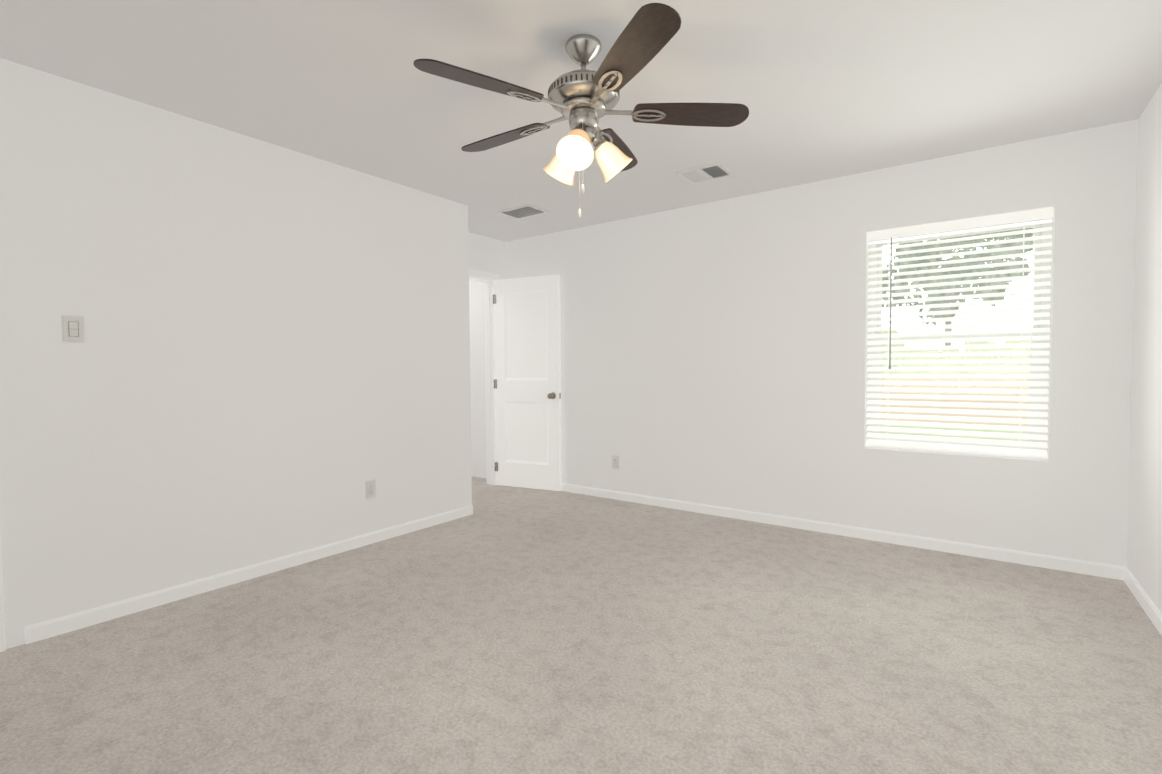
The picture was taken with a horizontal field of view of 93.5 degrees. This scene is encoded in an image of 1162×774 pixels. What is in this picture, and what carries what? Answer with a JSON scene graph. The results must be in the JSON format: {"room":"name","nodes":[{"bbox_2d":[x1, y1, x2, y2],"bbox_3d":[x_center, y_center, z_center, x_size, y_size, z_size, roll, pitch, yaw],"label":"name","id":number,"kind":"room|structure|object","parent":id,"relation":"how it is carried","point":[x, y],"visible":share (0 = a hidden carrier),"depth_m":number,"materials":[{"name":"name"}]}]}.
{"room":"empty bedroom","nodes":[
{"label":"empty bedroom","id":0,"kind":"room"},
{"bbox_2d":[0,58,471,648],"bbox_3d":[-2.176,-0.156,3.070,0.618,2.440,3.565,1,2,36],"label":"wall","id":1,"kind":"structure","parent":0,"point":[268,360],"depth_m":2.82,"materials":[{"name":"paint"}]},
{"bbox_2d":[0,524,4,651],"bbox_3d":[-2.630,0.053,1.910,0.016,2.103,0.803,1,2,36],"label":"trim","id":2,"kind":"structure","parent":1,"relation":"attached to","point":[2,638],"depth_m":2.25,"materials":[{"name":"white paint"}]},
{"bbox_2d":[62,315,84,342],"bbox_3d":[-2.254,-0.257,2.426,0.009,0.117,0.072,1,2,36],"label":"light switch","id":3,"kind":"object","parent":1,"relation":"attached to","point":[72,328],"visible":1,"depth_m":2.42,"materials":[{"name":"white plastic"}]},
{"bbox_2d":[24,505,472,643],"bbox_3d":[-1.607,1.017,3.345,0.013,0.072,2.548,1,2,36],"label":"baseboard","id":4,"kind":"structure","parent":1,"relation":"attached to","point":[66,624],"depth_m":2.89,"materials":[{"name":"white paint"}]},
{"bbox_2d":[366,480,375,498],"bbox_3d":[-1.397,0.682,3.632,0.008,0.117,0.072,1,2,36],"label":"electrical outlet","id":5,"kind":"object","parent":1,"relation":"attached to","point":[370,489],"visible":1,"depth_m":3.63,"materials":[{"name":"white plastic"}]},
{"bbox_2d":[468,232,505,279],"bbox_3d":[-1.167,-0.227,5.087,0.120,2.440,1.488,1,2,36],"label":"wall","id":6,"kind":"structure","parent":0,"point":[487,254],"depth_m":5.31,"materials":[{"name":"paint"}]},
{"bbox_2d":[469,269,498,484],"bbox_3d":[-1.124,-0.058,5.150,0.152,2.098,0.876,1,2,36],"label":"door frame","id":7,"kind":"structure","parent":6,"relation":"attached to","point":[487,278],"depth_m":5.43,"materials":[{"name":"white paint"}]},
{"bbox_2d":[0,476,1161,773],"bbox_3d":[-0.832,1.113,2.875,6.257,0.100,4.752,1,2,36],"label":"floor","id":8,"kind":"structure","parent":0,"point":[512,630],"depth_m":2.13,"materials":[{"name":"carpet"}]},
{"bbox_2d":[0,0,1161,241],"bbox_3d":[-0.848,-1.436,2.792,6.257,0.120,4.752,1,2,36],"label":"ceiling","id":9,"kind":"structure","parent":0,"point":[828,88],"depth_m":2.42,"materials":[{"name":"paint"}]},
{"bbox_2d":[497,204,549,219],"bbox_3d":[-0.472,-1.427,4.462,0.350,0.010,0.260,1,2,36],"label":"ceiling vent","id":10,"kind":"object","parent":9,"relation":"in","point":[523,211],"visible":1,"depth_m":4.45,"materials":[{"name":"white metal"}]},
{"bbox_2d":[413,3,748,217],"bbox_3d":[-0.022,-1.028,2.218,1.246,0.668,1.278,1,2,36],"label":"fan","id":11,"kind":"object","parent":9,"relation":"hanging from","point":[583,100],"visible":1,"depth_m":2.11,"materials":[{"name":"wood"},{"name":"brushed nickel"},{"name":"frosted glass"}]},
{"bbox_2d":[676,162,734,183],"bbox_3d":[0.823,-1.406,3.612,0.300,0.014,0.265,1,2,36],"label":"ceiling vent","id":12,"kind":"object","parent":9,"relation":"in","point":[710,172],"visible":1,"depth_m":3.60,"materials":[{"name":"white metal"}]},
{"bbox_2d":[469,119,1137,566],"bbox_3d":[0.671,-0.223,4.617,5.907,2.440,0.150,1,2,36],"label":"wall","id":13,"kind":"structure","parent":0,"point":[714,353],"depth_m":3.81,"materials":[{"name":"paint"}]},
{"bbox_2d":[493,275,560,490],"bbox_3d":[-0.538,-0.035,5.215,0.724,2.015,0.104,1,2,25],"label":"door","id":14,"kind":"structure","parent":13,"relation":"in","point":[527,366],"depth_m":5.23,"materials":[{"name":"white paint"}]},
{"bbox_2d":[612,455,618,468],"bbox_3d":[0.303,0.663,4.818,0.072,0.117,0.008,1,2,36],"label":"electrical outlet","id":15,"kind":"object","parent":13,"relation":"attached to","point":[615,461],"visible":1,"depth_m":4.82,"materials":[{"name":"white plastic"}]},
{"bbox_2d":[561,483,1119,579],"bbox_3d":[1.079,0.971,4.245,4.537,0.072,0.043,1,2,36],"label":"baseboard","id":16,"kind":"structure","parent":13,"relation":"attached to","point":[1006,555],"depth_m":3.61,"materials":[{"name":"white paint"}]},
{"bbox_2d":[866,207,1052,458],"bbox_3d":[2.315,-0.304,3.414,0.944,1.438,0.162,1,2,36],"label":"window blinds","id":17,"kind":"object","parent":13,"relation":"in","point":[1040,223],"depth_m":3.36,"materials":[{"name":"white plastic"}]},
{"bbox_2d":[1127,83,1161,613],"bbox_3d":[1.609,-0.112,0.984,0.120,2.440,4.632,1,2,36],"label":"wall","id":18,"kind":"structure","parent":0,"point":[1144,552],"depth_m":2.63,"materials":[{"name":"paint"}]},
{"bbox_2d":[1120,566,1161,635],"bbox_3d":[1.585,1.070,1.093,0.013,0.072,4.470,1,2,36],"label":"baseboard","id":19,"kind":"structure","parent":18,"relation":"attached to","point":[1146,603],"depth_m":2.59,"materials":[{"name":"white paint"}]},
{"label":"outside","id":20,"kind":"structure","parent":0,"visible":0},
{"bbox_2d":[882,393,1028,440],"bbox_3d":[19.006,1.094,25.981,60.000,0.080,55.828,1,2,36],"label":"ground","id":21,"kind":"structure","parent":20,"point":[1017,432],"depth_m":17.48,"materials":[{"name":"green plant"}]},
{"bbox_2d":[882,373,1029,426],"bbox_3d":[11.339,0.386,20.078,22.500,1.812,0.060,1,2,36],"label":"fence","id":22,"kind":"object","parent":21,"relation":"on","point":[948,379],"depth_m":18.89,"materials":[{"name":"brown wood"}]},
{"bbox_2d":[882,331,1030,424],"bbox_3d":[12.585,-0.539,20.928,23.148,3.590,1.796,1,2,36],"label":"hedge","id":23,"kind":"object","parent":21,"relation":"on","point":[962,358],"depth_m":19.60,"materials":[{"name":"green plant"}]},
{"bbox_2d":[882,228,1033,345],"bbox_3d":[16.120,-3.656,23.821,5.890,9.590,4.970,1,2,36],"label":"tree","id":24,"kind":"object","parent":21,"relation":"on","point":[959,271],"depth_m":23.26,"materials":[{"name":"green plant"}]}
]}

